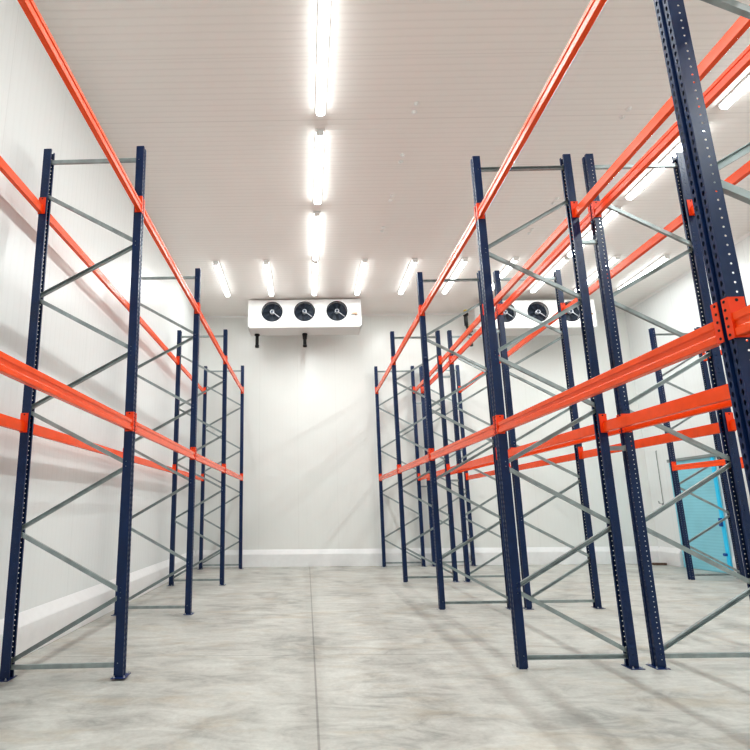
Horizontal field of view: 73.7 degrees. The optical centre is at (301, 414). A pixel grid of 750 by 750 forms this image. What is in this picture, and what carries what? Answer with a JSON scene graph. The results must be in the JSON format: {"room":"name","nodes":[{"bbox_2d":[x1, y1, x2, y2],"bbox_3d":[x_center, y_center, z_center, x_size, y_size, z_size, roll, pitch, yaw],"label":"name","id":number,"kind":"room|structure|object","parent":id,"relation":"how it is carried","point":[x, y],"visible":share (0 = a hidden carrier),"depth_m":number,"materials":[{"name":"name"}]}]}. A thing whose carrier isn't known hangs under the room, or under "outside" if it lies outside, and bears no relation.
{"room":"warehouse","nodes":[
{"label":"warehouse","id":0,"kind":"room"},
{"bbox_2d":[0,0,200,618],"bbox_3d":[-3.316,-1.218,5.160,0.200,7.570,20.000,-1,-11,1],"label":"wall","id":1,"kind":"structure","parent":0,"point":[38,112],"depth_m":6.91,"materials":[{"name":"white paint"}]},
{"bbox_2d":[0,550,195,664],"bbox_3d":[-3.143,2.263,4.489,0.080,0.474,19.600,-1,-11,1],"label":"baseboard","id":2,"kind":"structure","parent":1,"relation":"attached to","point":[35,624],"depth_m":6.70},
{"bbox_2d":[0,564,749,749],"bbox_3d":[3.434,2.521,4.364,13.630,0.200,20.000,-1,-11,1],"label":"floor","id":3,"kind":"structure","parent":0,"point":[334,657],"depth_m":4.90,"materials":[{"name":"concrete"}]},
{"bbox_2d":[0,146,145,681],"bbox_3d":[-2.361,-0.307,5.329,1.402,5.847,0.164,-2,-11,0],"label":"frame","id":4,"kind":"object","parent":3,"relation":"on","point":[7,667],"visible":0.96,"depth_m":5.18,"materials":[{"name":"blue metal"}]},
{"bbox_2d":[0,413,28,432],"bbox_3d":[-2.945,-0.198,3.759,0.088,0.209,3.030,-1,-11,1],"label":"crossbar","id":5,"kind":"object","parent":4,"relation":"attached to","point":[9,422],"visible":1,"depth_m":5.05,"materials":[{"name":"orange metal"}]},
{"bbox_2d":[0,156,45,213],"bbox_3d":[-3.008,-2.696,4.240,0.088,0.209,3.030,-1,-11,1],"label":"crossbar","id":6,"kind":"object","parent":4,"relation":"attached to","point":[39,205],"visible":1,"depth_m":5.30,"materials":[{"name":"orange metal"}]},
{"bbox_2d":[0,351,134,431],"bbox_3d":[-1.825,-0.211,3.749,0.088,0.209,3.030,-1,-11,1],"label":"crossbar","id":7,"kind":"object","parent":4,"relation":"attached to","point":[10,367],"visible":1,"depth_m":3.66,"materials":[{"name":"orange metal"}]},
{"bbox_2d":[30,422,122,457],"bbox_3d":[-2.917,0.373,6.724,0.087,0.209,2.961,-1,-11,0],"label":"crossbar","id":8,"kind":"object","parent":4,"relation":"attached to","point":[39,431],"visible":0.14,"depth_m":6.07,"materials":[{"name":"orange metal"}]},
{"bbox_2d":[17,0,142,213],"bbox_3d":[-1.888,-2.709,4.230,0.088,0.209,3.030,-1,-11,1],"label":"crossbar","id":9,"kind":"object","parent":4,"relation":"attached to","point":[30,9],"visible":1,"depth_m":4.09,"materials":[{"name":"orange metal"}]},
{"bbox_2d":[135,413,195,459],"bbox_3d":[-1.798,0.360,6.714,0.087,0.209,2.961,-1,-11,0],"label":"crossbar","id":10,"kind":"object","parent":4,"relation":"attached to","point":[141,430],"visible":0.86,"depth_m":6.31,"materials":[{"name":"orange metal"}]},
{"bbox_2d":[143,200,199,313],"bbox_3d":[-1.845,-2.139,7.195,0.087,0.209,2.961,-1,-11,1],"label":"crossbar","id":11,"kind":"object","parent":4,"relation":"attached to","point":[148,223],"visible":0.9,"depth_m":6.81,"materials":[{"name":"orange metal"}]},
{"bbox_2d":[111,268,200,615],"bbox_3d":[-2.342,0.263,8.259,1.278,5.817,0.164,-1,-11,0],"label":"frame","id":12,"kind":"object","parent":3,"relation":"on","point":[196,326],"visible":0.5,"depth_m":8.12,"materials":[{"name":"blue metal"}]},
{"bbox_2d":[47,212,129,310],"bbox_3d":[-2.965,-2.126,7.205,0.087,0.209,2.961,-1,-11,1],"label":"crossbar","id":13,"kind":"object","parent":12,"relation":"attached to","point":[54,224],"visible":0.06,"depth_m":6.74,"materials":[{"name":"orange metal"}]},
{"bbox_2d":[134,456,175,473],"bbox_3d":[-2.884,0.940,9.677,0.085,0.208,3.005,-1,-11,1],"label":"crossbar","id":14,"kind":"object","parent":12,"relation":"attached to","point":[137,460],"visible":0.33,"depth_m":9.44,"materials":[{"name":"orange"}]},
{"bbox_2d":[167,329,227,585],"bbox_3d":[-2.292,0.834,11.233,1.294,5.824,0.164,-1,-11,0],"label":"frame","id":15,"kind":"object","parent":3,"relation":"on","point":[176,460],"visible":0.96,"depth_m":11.14,"materials":[{"name":"blue metal"}]},
{"bbox_2d":[140,316,179,364],"bbox_3d":[-2.919,-1.559,10.158,0.085,0.208,3.005,-1,-11,1],"label":"crossbar","id":16,"kind":"object","parent":15,"relation":"attached to","point":[143,323],"visible":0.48,"depth_m":10.05,"materials":[{"name":"orange metal"}]},
{"bbox_2d":[196,448,225,472],"bbox_3d":[-1.765,0.928,9.667,0.085,0.208,3.005,-1,-11,1],"label":"crossbar","id":17,"kind":"object","parent":15,"relation":"attached to","point":[199,458],"visible":0.84,"depth_m":9.43,"materials":[{"name":"orange"}]},
{"bbox_2d":[200,304,226,363],"bbox_3d":[-1.800,-1.571,10.148,0.085,0.208,3.005,-1,-11,1],"label":"crossbar","id":18,"kind":"object","parent":15,"relation":"attached to","point":[202,318],"visible":0.82,"depth_m":9.86,"materials":[{"name":"orange metal"}]},
{"bbox_2d":[197,366,243,569],"bbox_3d":[-2.251,1.398,14.162,1.278,5.817,0.164,-1,-11,0],"label":"frame","id":19,"kind":"object","parent":3,"relation":"on","point":[241,404],"visible":0.98,"depth_m":14.07,"materials":[{"name":"blue metal"}]},
{"bbox_2d":[177,469,203,480],"bbox_3d":[-2.838,1.508,12.629,0.086,0.208,2.959,-1,-11,1],"label":"crossbar","id":20,"kind":"object","parent":19,"relation":"attached to","point":[184,473],"visible":0.62,"depth_m":12.35,"materials":[{"name":"orange"}]},
{"bbox_2d":[181,364,205,393],"bbox_3d":[-2.874,-0.991,13.110,0.085,0.208,2.959,-1,-11,1],"label":"crossbar","id":21,"kind":"object","parent":19,"relation":"attached to","point":[183,368],"visible":0.64,"depth_m":12.72,"materials":[{"name":"orange"}]},
{"bbox_2d":[226,468,242,480],"bbox_3d":[-1.719,1.495,12.618,0.086,0.208,2.959,-1,-11,1],"label":"crossbar","id":22,"kind":"object","parent":19,"relation":"attached to","point":[228,472],"visible":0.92,"depth_m":12.65,"materials":[{"name":"orange"}]},
{"bbox_2d":[227,357,243,393],"bbox_3d":[-1.754,-1.004,13.099,0.085,0.208,2.959,-1,-11,1],"label":"crossbar","id":23,"kind":"object","parent":19,"relation":"attached to","point":[229,368],"visible":0.97,"depth_m":12.94,"materials":[{"name":"orange"}]},
{"bbox_2d":[374,366,426,566],"bbox_3d":[2.849,1.388,14.342,1.280,5.818,0.164,-1,-11,0],"label":"frame","id":24,"kind":"object","parent":3,"relation":"on","point":[376,371],"visible":0.94,"depth_m":14.26,"materials":[{"name":"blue metal"}]},
{"bbox_2d":[375,362,391,393],"bbox_3d":[2.228,-1.005,13.290,0.086,0.209,2.959,-1,-11,1],"label":"crossbar","id":25,"kind":"object","parent":24,"relation":"attached to","point":[389,368],"visible":0.98,"depth_m":13.12,"materials":[{"name":"orange"}]},
{"bbox_2d":[379,469,397,480],"bbox_3d":[2.267,1.528,12.803,0.085,0.209,2.959,-1,-11,1],"label":"crossbar","id":26,"kind":"object","parent":24,"relation":"attached to","point":[394,472],"visible":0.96,"depth_m":12.74,"materials":[{"name":"orange"}]},
{"bbox_2d":[418,469,444,480],"bbox_3d":[3.386,1.516,12.792,0.085,0.209,2.959,-1,-11,1],"label":"crossbar","id":27,"kind":"object","parent":24,"relation":"attached to","point":[442,471],"visible":0.56,"depth_m":13.08,"materials":[{"name":"orange"}]},
{"bbox_2d":[390,330,459,582],"bbox_3d":[2.821,0.827,11.412,1.314,5.828,0.164,-1,-11,0],"label":"frame","id":28,"kind":"object","parent":3,"relation":"on","point":[441,404],"visible":0.93,"depth_m":11.33,"materials":[{"name":"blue metal"}]},
{"bbox_2d":[397,452,428,473],"bbox_3d":[2.227,0.961,9.851,0.086,0.209,3.005,-1,-11,1],"label":"crossbar","id":29,"kind":"object","parent":28,"relation":"attached to","point":[424,459],"visible":0.85,"depth_m":9.64,"materials":[{"name":"orange metal"}]},
{"bbox_2d":[413,364,437,392],"bbox_3d":[3.348,-1.018,13.280,0.086,0.209,2.959,-1,-11,1],"label":"crossbar","id":30,"kind":"object","parent":28,"relation":"attached to","point":[435,367],"visible":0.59,"depth_m":13.46,"materials":[{"name":"orange"}]},
{"bbox_2d":[446,454,493,472],"bbox_3d":[3.346,0.948,9.841,0.086,0.209,3.005,-1,-11,1],"label":"crossbar","id":31,"kind":"object","parent":28,"relation":"attached to","point":[486,459],"visible":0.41,"depth_m":9.47,"materials":[{"name":"orange metal"}]},
{"bbox_2d":[419,365,476,566],"bbox_3d":[4.231,1.365,14.331,1.344,5.835,0.164,-1,-11,0],"label":"frame","id":32,"kind":"object","parent":3,"relation":"on","point":[473,563],"visible":0.77,"depth_m":14.21,"materials":[{"name":"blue metal"}]},
{"bbox_2d":[421,357,449,392],"bbox_3d":[3.600,-1.020,13.277,0.086,0.209,2.959,-1,-11,0],"label":"crossbar","id":33,"kind":"object","parent":32,"relation":"attached to","point":[445,367],"visible":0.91,"depth_m":12.98,"materials":[{"name":"orange"}]},
{"bbox_2d":[465,470,494,479],"bbox_3d":[4.764,1.500,12.780,0.086,0.209,2.959,-1,-11,1],"label":"crossbar","id":34,"kind":"object","parent":32,"relation":"attached to","point":[491,473],"visible":0.61,"depth_m":13.23,"materials":[{"name":"orange"}]},
{"bbox_2d":[416,271,510,609],"bbox_3d":[2.774,0.256,8.438,1.324,5.831,0.164,-1,-11,0],"label":"frame","id":35,"kind":"object","parent":3,"relation":"on","point":[426,378],"visible":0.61,"depth_m":8.35,"materials":[{"name":"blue metal"}]},
{"bbox_2d":[391,306,418,364],"bbox_3d":[2.182,-1.572,10.339,0.087,0.209,3.005,-1,-11,1],"label":"crossbar","id":36,"kind":"object","parent":35,"relation":"attached to","point":[416,320],"visible":0.86,"depth_m":10.08,"materials":[{"name":"orange metal"}]},
{"bbox_2d":[438,315,480,363],"bbox_3d":[3.301,-1.585,10.328,0.087,0.209,3.005,-1,-11,1],"label":"crossbar","id":37,"kind":"object","parent":35,"relation":"attached to","point":[477,320],"visible":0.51,"depth_m":10.10,"materials":[{"name":"orange metal"}]},
{"bbox_2d":[482,208,570,314],"bbox_3d":[3.267,-2.153,7.376,0.086,0.209,2.961,-1,-11,0],"label":"crossbar","id":38,"kind":"object","parent":35,"relation":"attached to","point":[563,226],"visible":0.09,"depth_m":6.87,"materials":[{"name":"orange metal"}]},
{"bbox_2d":[447,329,520,581],"bbox_3d":[4.195,0.805,11.401,1.290,5.822,0.164,-1,-11,0],"label":"frame","id":39,"kind":"object","parent":3,"relation":"on","point":[463,514],"visible":0.55,"depth_m":11.28,"materials":[{"name":"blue metal"}]},
{"bbox_2d":[427,464,457,480],"bbox_3d":[3.644,1.513,12.790,0.086,0.209,2.959,-1,-11,1],"label":"crossbar","id":40,"kind":"object","parent":39,"relation":"attached to","point":[455,472],"visible":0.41,"depth_m":11.83,"materials":[{"name":"orange"}]},
{"bbox_2d":[458,372,483,392],"bbox_3d":[4.719,-1.033,13.267,0.086,0.209,2.959,-1,-11,0],"label":"crossbar","id":41,"kind":"object","parent":39,"relation":"attached to","point":[481,373],"visible":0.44,"depth_m":13.83,"materials":[{"name":"orange"}]},
{"bbox_2d":[449,306,496,363],"bbox_3d":[3.570,-1.588,10.326,0.086,0.208,3.005,-1,-11,1],"label":"crossbar","id":42,"kind":"object","parent":39,"relation":"attached to","point":[452,359],"visible":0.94,"depth_m":10.48,"materials":[{"name":"orange metal"}]},
{"bbox_2d":[499,309,559,363],"bbox_3d":[4.689,-1.601,10.315,0.086,0.208,3.005,-1,-11,1],"label":"crossbar","id":43,"kind":"object","parent":39,"relation":"attached to","point":[531,336],"visible":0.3,"depth_m":10.22,"materials":[{"name":"orange metal"}]},
{"bbox_2d":[509,450,576,470],"bbox_3d":[4.726,0.933,9.828,0.086,0.208,3.005,-1,-11,1],"label":"crossbar","id":44,"kind":"object","parent":39,"relation":"attached to","point":[570,457],"visible":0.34,"depth_m":9.43,"materials":[{"name":"orange metal"}]},
{"bbox_2d":[493,269,605,609],"bbox_3d":[4.156,0.233,8.427,1.290,5.822,0.164,-1,-11,0],"label":"frame","id":45,"kind":"object","parent":3,"relation":"on","point":[591,557],"visible":0.79,"depth_m":8.28,"materials":[{"name":"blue metal"}]},
{"bbox_2d":[457,448,509,472],"bbox_3d":[3.607,0.945,9.838,0.086,0.208,3.005,-1,-11,1],"label":"crossbar","id":46,"kind":"object","parent":45,"relation":"attached to","point":[489,463],"visible":0.27,"depth_m":10.00,"materials":[{"name":"orange"}]},
{"bbox_2d":[578,418,723,458],"bbox_3d":[4.688,0.365,6.875,0.086,0.208,2.961,-1,-11,1],"label":"crossbar","id":47,"kind":"object","parent":45,"relation":"attached to","point":[711,429],"visible":0.66,"depth_m":6.33,"materials":[{"name":"orange metal"}]},
{"bbox_2d":[470,154,645,669],"bbox_3d":[2.748,-0.309,5.507,1.295,5.824,0.164,-1,-11,0],"label":"frame","id":48,"kind":"object","parent":3,"relation":"on","point":[630,656],"visible":0.96,"depth_m":5.38,"materials":[{"name":"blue metal"}]},
{"bbox_2d":[419,207,475,315],"bbox_3d":[2.147,-2.140,7.386,0.086,0.209,2.961,-1,-11,0],"label":"crossbar","id":49,"kind":"object","parent":48,"relation":"attached to","point":[471,227],"visible":0.92,"depth_m":7.01,"materials":[{"name":"orange metal"}]},
{"bbox_2d":[428,416,495,460],"bbox_3d":[2.191,0.393,6.898,0.085,0.209,2.961,-1,-11,0],"label":"crossbar","id":50,"kind":"object","parent":48,"relation":"attached to","point":[488,432],"visible":0.88,"depth_m":6.50,"materials":[{"name":"orange metal"}]},
{"bbox_2d":[495,415,597,459],"bbox_3d":[3.310,0.380,6.888,0.085,0.209,2.961,-1,-11,0],"label":"crossbar","id":51,"kind":"object","parent":48,"relation":"attached to","point":[587,431],"visible":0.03,"depth_m":6.23,"materials":[{"name":"orange metal"}]},
{"bbox_2d":[582,238,596,245],"bbox_3d":[3.390,-2.043,5.833,0.184,0.060,0.060,-1,-11,1],"label":"spacer","id":52,"kind":"object","parent":48,"relation":"attached to","point":[584,242],"visible":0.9,"depth_m":5.82,"materials":[{"name":"metal"}]},
{"bbox_2d":[610,445,625,450],"bbox_3d":[3.427,0.362,5.370,0.182,0.060,0.060,-1,-11,1],"label":"spacer","id":53,"kind":"object","parent":48,"relation":"attached to","point":[623,448],"visible":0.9,"depth_m":5.35,"materials":[{"name":"metal"}]},
{"bbox_2d":[571,5,749,216],"bbox_3d":[3.216,-2.723,4.411,0.087,0.209,3.030,-1,-11,1],"label":"crossbar","id":54,"kind":"object","parent":48,"relation":"attached to","point":[741,24],"visible":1,"depth_m":4.47,"materials":[{"name":"orange metal"}]},
{"bbox_2d":[598,384,730,432],"bbox_3d":[3.268,-0.190,3.923,0.087,0.209,3.030,-1,-11,1],"label":"crossbar","id":55,"kind":"object","parent":48,"relation":"attached to","point":[719,394],"visible":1,"depth_m":4.38,"materials":[{"name":"orange metal"}]},
{"bbox_2d":[652,563,666,564],"bbox_3d":[9.853,4.096,13.561,0.340,0.060,0.090,-2,-11,9],"label":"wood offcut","id":56,"kind":"object","parent":3,"relation":"on","point":[652,563],"visible":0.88,"depth_m":13.52,"materials":[{"name":"brown"}]},
{"bbox_2d":[582,152,749,669],"bbox_3d":[4.117,-0.331,5.495,1.290,5.822,0.164,-1,-11,0],"label":"frame","id":57,"kind":"object","parent":3,"relation":"on","point":[658,662],"visible":0.89,"depth_m":5.39,"materials":[{"name":"blue metal"}]},
{"bbox_2d":[497,205,591,314],"bbox_3d":[3.531,-2.156,7.373,0.086,0.208,2.961,-1,-11,1],"label":"crossbar","id":58,"kind":"object","parent":57,"relation":"attached to","point":[585,222],"visible":0.8,"depth_m":7.08,"materials":[{"name":"orange metal"}]},
{"bbox_2d":[510,415,620,459],"bbox_3d":[3.568,0.378,6.886,0.086,0.208,2.961,-1,-11,1],"label":"crossbar","id":59,"kind":"object","parent":57,"relation":"attached to","point":[618,431],"visible":0.28,"depth_m":6.52,"materials":[{"name":"orange metal"}]},
{"bbox_2d":[560,210,685,313],"bbox_3d":[4.650,-2.168,7.363,0.086,0.208,2.961,-1,-11,1],"label":"crossbar","id":60,"kind":"object","parent":57,"relation":"attached to","point":[676,223],"visible":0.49,"depth_m":6.81,"materials":[{"name":"orange metal"}]},
{"bbox_2d":[620,400,731,432],"bbox_3d":[3.531,-0.193,3.921,0.085,0.208,3.030,-1,-11,1],"label":"crossbar","id":61,"kind":"object","parent":57,"relation":"attached to","point":[726,404],"visible":0.38,"depth_m":4.57,"materials":[{"name":"orange metal"}]},
{"bbox_2d":[648,327,744,579],"bbox_3d":[9.078,0.757,11.354,1.324,5.831,0.164,-1,-11,0],"label":"frame","id":62,"kind":"object","parent":3,"relation":"on","point":[729,510],"visible":0.69,"depth_m":11.15,"materials":[{"name":"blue metal"}]},
{"bbox_2d":[653,0,749,494],"bbox_3d":[2.687,-0.880,2.507,1.404,5.847,0.164,-2,-11,0],"label":"frame","id":63,"kind":"object","parent":3,"relation":"on","point":[703,185],"visible":0.98,"depth_m":2.56,"materials":[{"name":"blue metal"}]},
{"bbox_2d":[475,0,606,219],"bbox_3d":[2.096,-2.710,4.421,0.087,0.209,3.030,-1,-11,1],"label":"crossbar","id":64,"kind":"object","parent":63,"relation":"attached to","point":[594,8],"visible":1,"depth_m":4.16,"materials":[{"name":"orange metal"}]},
{"bbox_2d":[495,302,724,433],"bbox_3d":[2.148,-0.177,3.933,0.087,0.209,3.030,-1,-11,1],"label":"crossbar","id":65,"kind":"object","parent":63,"relation":"attached to","point":[710,336],"visible":0.86,"depth_m":3.13,"materials":[{"name":"orange metal"}]},
{"bbox_3d":[4.068,-0.905,2.496,1.260,5.810,0.164,-1,-11,1],"label":"stand","id":66,"kind":"object","parent":3,"relation":"on","visible":0},
{"bbox_2d":[591,45,749,218],"bbox_3d":[3.500,-2.726,4.408,0.085,0.208,3.030,-1,-11,0],"label":"crossbar","id":67,"kind":"object","parent":66,"relation":"attached to","point":[742,61],"visible":0.92,"depth_m":4.72,"materials":[{"name":"orange metal"}]},
{"bbox_2d":[687,160,749,215],"bbox_3d":[4.619,-2.739,4.398,0.085,0.208,3.030,-1,-11,0],"label":"crossbar","id":68,"kind":"object","parent":66,"relation":"attached to","point":[742,172],"visible":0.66,"depth_m":5.24,"materials":[{"name":"orange metal"}]},
{"bbox_2d":[725,412,736,430],"bbox_3d":[4.651,-0.205,3.910,0.085,0.208,3.030,-1,-11,1],"label":"crossbar","id":69,"kind":"object","parent":66,"relation":"attached to","point":[731,425],"visible":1,"depth_m":5.35,"materials":[{"name":"orange"}]},
{"bbox_3d":[9.029,0.185,8.380,1.260,5.809,0.164,-1,-11,0],"label":"stand","id":70,"kind":"object","parent":3,"relation":"on","visible":0},
{"bbox_2d":[671,457,742,470],"bbox_3d":[8.492,0.890,9.793,0.085,0.209,3.005,-1,-11,0],"label":"crossbar","id":71,"kind":"object","parent":70,"relation":"attached to","point":[721,462],"visible":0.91,"depth_m":10.48,"materials":[{"name":"orange metal"}]},
{"bbox_2d":[33,0,749,315],"bbox_3d":[3.362,-5.109,5.832,13.630,0.200,20.000,-1,-11,1],"label":"ceiling","id":72,"kind":"structure","parent":0,"point":[219,96],"depth_m":7.86,"materials":[{"name":"white metal"}]},
{"bbox_2d":[213,261,230,296],"bbox_3d":[-2.070,-3.531,12.954,0.144,0.099,1.900,-1,-11,1],"label":"ceiling light","id":73,"kind":"object","parent":72,"relation":"attached to","point":[216,264],"visible":1,"depth_m":12.76,"materials":[{"name":"white plastic"}]},
{"bbox_2d":[263,260,273,296],"bbox_3d":[-0.840,-3.545,12.943,0.144,0.099,1.900,-1,-11,1],"label":"ceiling light","id":74,"kind":"object","parent":72,"relation":"attached to","point":[266,262],"visible":1,"depth_m":12.75,"materials":[{"name":"white plastic"}]},
{"bbox_2d":[248,299,361,347],"bbox_3d":[0.103,-2.673,14.346,3.240,1.305,0.674,-1,-11,1],"label":"evaporator","id":75,"kind":"object","parent":72,"relation":"attached to","point":[304,318],"visible":1,"depth_m":14.16,"materials":[{"name":"white metal"}]},
{"bbox_2d":[249,325,360,335],"bbox_3d":[0.105,-2.442,14.339,3.180,0.068,0.600,-1,-11,1],"label":"drip tray","id":76,"kind":"object","parent":75,"relation":"on","point":[255,330],"depth_m":14.22,"materials":[{"name":"white metal"}]},
{"bbox_2d":[312,260,317,295],"bbox_3d":[0.360,-3.559,12.931,0.144,0.099,1.900,-1,-11,1],"label":"ceiling light","id":77,"kind":"object","parent":72,"relation":"attached to","point":[314,263],"visible":0.98,"depth_m":12.74,"materials":[{"name":"white plastic"}]},
{"bbox_2d":[313,211,320,260],"bbox_3d":[0.337,-3.933,10.987,0.144,0.099,1.900,-1,-11,1],"label":"ceiling light","id":78,"kind":"object","parent":72,"relation":"attached to","point":[316,217],"visible":1,"depth_m":10.74,"materials":[{"name":"white plastic"}]},
{"bbox_2d":[314,129,323,204],"bbox_3d":[0.312,-4.352,8.807,0.144,0.099,1.900,-1,-11,1],"label":"ceiling light","id":79,"kind":"object","parent":72,"relation":"attached to","point":[319,133],"visible":1,"depth_m":8.59,"materials":[{"name":"white plastic"}]},
{"bbox_2d":[316,0,330,116],"bbox_3d":[0.288,-4.771,6.627,0.144,0.099,1.900,-1,-11,1],"label":"ceiling light","id":80,"kind":"object","parent":72,"relation":"attached to","point":[323,5],"visible":1,"depth_m":6.51,"materials":[{"name":"white plastic"}]},
{"bbox_2d":[354,259,367,295],"bbox_3d":[1.559,-3.572,12.920,0.144,0.099,1.900,-1,-11,1],"label":"ceiling light","id":81,"kind":"object","parent":72,"relation":"attached to","point":[363,261],"visible":1,"depth_m":12.74,"materials":[{"name":"white plastic"}]},
{"bbox_2d":[398,258,417,294],"bbox_3d":[2.779,-3.586,12.909,0.144,0.099,1.900,-1,-11,1],"label":"ceiling light","id":82,"kind":"object","parent":72,"relation":"attached to","point":[413,262],"visible":1,"depth_m":12.72,"materials":[{"name":"white plastic"}]},
{"bbox_2d":[441,257,467,293],"bbox_3d":[3.999,-3.600,12.898,0.144,0.099,1.900,-1,-11,1],"label":"ceiling light","id":83,"kind":"object","parent":72,"relation":"attached to","point":[464,260],"visible":1,"depth_m":12.62,"materials":[{"name":"white plastic"}]},
{"bbox_2d":[500,265,511,277],"bbox_3d":[5.167,-3.684,12.519,0.192,0.099,0.647,-1,-11,1],"label":"ceiling light","id":84,"kind":"object","parent":72,"relation":"attached to","point":[506,270],"depth_m":12.56,"materials":[{"name":"white plastic"}]},
{"bbox_2d":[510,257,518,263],"bbox_3d":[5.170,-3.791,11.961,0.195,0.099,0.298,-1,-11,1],"label":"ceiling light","id":85,"kind":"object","parent":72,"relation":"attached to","point":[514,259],"depth_m":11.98,"materials":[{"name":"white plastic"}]},
{"bbox_2d":[463,299,596,346],"bbox_3d":[6.515,-2.664,14.271,3.725,1.470,0.674,-1,-11,1],"label":"evaporator","id":86,"kind":"object","parent":72,"relation":"attached to","point":[516,324],"visible":0.62,"depth_m":14.08,"materials":[{"name":"white metal"}]},
{"bbox_2d":[481,326,595,335],"bbox_3d":[6.760,-2.414,14.257,3.180,0.068,0.600,-1,-11,1],"label":"drip tray","id":87,"kind":"object","parent":86,"relation":"on","point":[509,330],"depth_m":14.15,"materials":[{"name":"white metal"}]},
{"bbox_2d":[530,281,543,292],"bbox_3d":[6.396,-3.523,13.414,0.202,0.099,0.680,-1,-11,1],"label":"ceiling light","id":88,"kind":"object","parent":72,"relation":"attached to","point":[539,283],"depth_m":13.46,"materials":[{"name":"white plastic"}]},
{"bbox_2d":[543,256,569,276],"bbox_3d":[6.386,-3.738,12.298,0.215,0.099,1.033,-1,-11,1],"label":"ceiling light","id":89,"kind":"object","parent":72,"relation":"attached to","point":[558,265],"depth_m":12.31,"materials":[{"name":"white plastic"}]},
{"bbox_2d":[566,250,574,257],"bbox_3d":[6.386,-3.857,11.680,0.197,0.099,0.331,-1,-11,1],"label":"ceiling light","id":90,"kind":"object","parent":72,"relation":"attached to","point":[569,255],"depth_m":11.77,"materials":[{"name":"white plastic"}]},
{"bbox_2d":[582,229,591,239],"bbox_3d":[6.363,-4.015,10.855,0.184,0.099,0.406,-1,-11,1],"label":"ceiling light","id":91,"kind":"object","parent":72,"relation":"attached to","point":[588,236],"depth_m":10.97,"materials":[{"name":"white plastic"}]},
{"bbox_2d":[587,270,597,283],"bbox_3d":[7.596,-3.640,12.865,0.217,0.099,0.737,-1,-11,1],"label":"ceiling light","id":92,"kind":"object","parent":72,"relation":"attached to","point":[595,274],"depth_m":12.93,"materials":[{"name":"white plastic"}]},
{"bbox_2d":[600,210,616,226],"bbox_3d":[6.357,-4.129,10.263,0.199,0.099,0.579,-1,-11,1],"label":"ceiling light","id":93,"kind":"object","parent":72,"relation":"attached to","point":[608,216],"depth_m":10.26,"materials":[{"name":"white plastic"}]},
{"bbox_2d":[608,255,620,266],"bbox_3d":[7.597,-3.800,12.035,0.236,0.099,0.547,-1,-11,1],"label":"ceiling light","id":94,"kind":"object","parent":72,"relation":"attached to","point":[611,261],"depth_m":12.01,"materials":[{"name":"white plastic"}]},
{"bbox_2d":[616,255,670,289],"bbox_3d":[8.879,-3.655,12.853,0.144,0.099,1.900,-1,-11,1],"label":"ceiling light","id":95,"kind":"object","parent":72,"relation":"attached to","point":[663,258],"visible":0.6,"depth_m":12.49,"materials":[{"name":"white plastic"}]},
{"bbox_2d":[624,122,703,200],"bbox_3d":[6.412,-4.421,8.751,0.144,0.099,1.900,-1,-11,1],"label":"ceiling light","id":96,"kind":"object","parent":72,"relation":"attached to","point":[654,172],"visible":0.45,"depth_m":8.96,"materials":[{"name":"white plastic"}]},
{"bbox_2d":[717,73,749,110],"bbox_3d":[6.387,-4.840,6.571,0.144,0.099,1.900,-1,-11,1],"label":"ceiling light","id":97,"kind":"object","parent":72,"relation":"attached to","point":[744,84],"visible":1,"depth_m":7.23,"materials":[{"name":"white plastic"}]},
{"bbox_2d":[194,313,657,552],"bbox_3d":[3.509,0.576,14.819,13.230,7.570,0.200,-1,-11,1],"label":"wall","id":98,"kind":"structure","parent":0,"point":[311,476],"depth_m":14.70,"materials":[{"name":"white paint"}]},
{"bbox_2d":[204,311,624,317],"bbox_3d":[3.473,-3.140,15.407,13.230,0.050,0.050,-1,-11,1],"label":"trim","id":99,"kind":"structure","parent":98,"relation":"attached to","point":[405,314],"depth_m":15.41,"materials":[{"name":"white metal"}]},
{"bbox_2d":[196,546,658,567],"bbox_3d":[3.580,4.032,14.011,13.150,0.474,0.080,-1,-11,1],"label":"baseboard","id":100,"kind":"structure","parent":98,"relation":"attached to","point":[535,555],"depth_m":13.99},
{"bbox_2d":[625,236,749,572],"bbox_3d":[10.112,-1.369,5.036,0.200,7.570,20.000,-1,-11,1],"label":"wall","id":101,"kind":"structure","parent":0,"point":[675,306],"depth_m":13.45,"materials":[{"name":"white paint"}]},
{"bbox_2d":[655,451,663,504],"bbox_3d":[10.105,1.790,13.983,0.056,1.546,0.184,-1,-11,1],"label":"pull cord","id":102,"kind":"object","parent":101,"relation":"hanging from","point":[655,451],"visible":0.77,"depth_m":13.89,"materials":[{"name":"grey plastic"}]},
{"bbox_2d":[658,546,683,566],"bbox_3d":[10.110,3.873,13.509,0.080,0.474,0.820,-1,-11,1],"label":"baseboard","id":103,"kind":"structure","parent":101,"relation":"attached to","point":[671,556],"depth_m":13.44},
{"bbox_2d":[624,232,749,311],"bbox_3d":[9.952,-5.060,5.748,0.050,0.050,19.600,-1,-11,1],"label":"trim","id":104,"kind":"structure","parent":101,"relation":"attached to","point":[748,233],"depth_m":13.37,"materials":[{"name":"white ceramic"}]},
{"bbox_2d":[667,454,733,572],"bbox_3d":[10.054,2.474,12.516,0.139,2.830,1.580,-1,-11,1],"label":"door","id":105,"kind":"structure","parent":101,"relation":"in","point":[700,515],"depth_m":12.33,"materials":[{"name":"blue plastic"}]},
{"bbox_2d":[732,556,748,576],"bbox_3d":[9.991,1.873,3.110,0.080,0.474,17.040,-1,-11,1],"label":"baseboard","id":106,"kind":"structure","parent":101,"relation":"attached to","point":[733,559],"depth_m":11.43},
{"bbox_3d":[2.661,-1.443,-0.369,1.260,5.810,0.164,-1,-11,1],"label":"stand","id":107,"kind":"object","parent":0,"visible":0},
{"bbox_2d":[720,296,749,339],"bbox_3d":[2.111,-0.742,0.995,0.087,0.209,2.907,-1,-11,0],"label":"crossbar","id":108,"kind":"object","parent":107,"relation":"attached to","point":[736,314],"visible":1,"depth_m":2.38,"materials":[{"name":"orange metal"}]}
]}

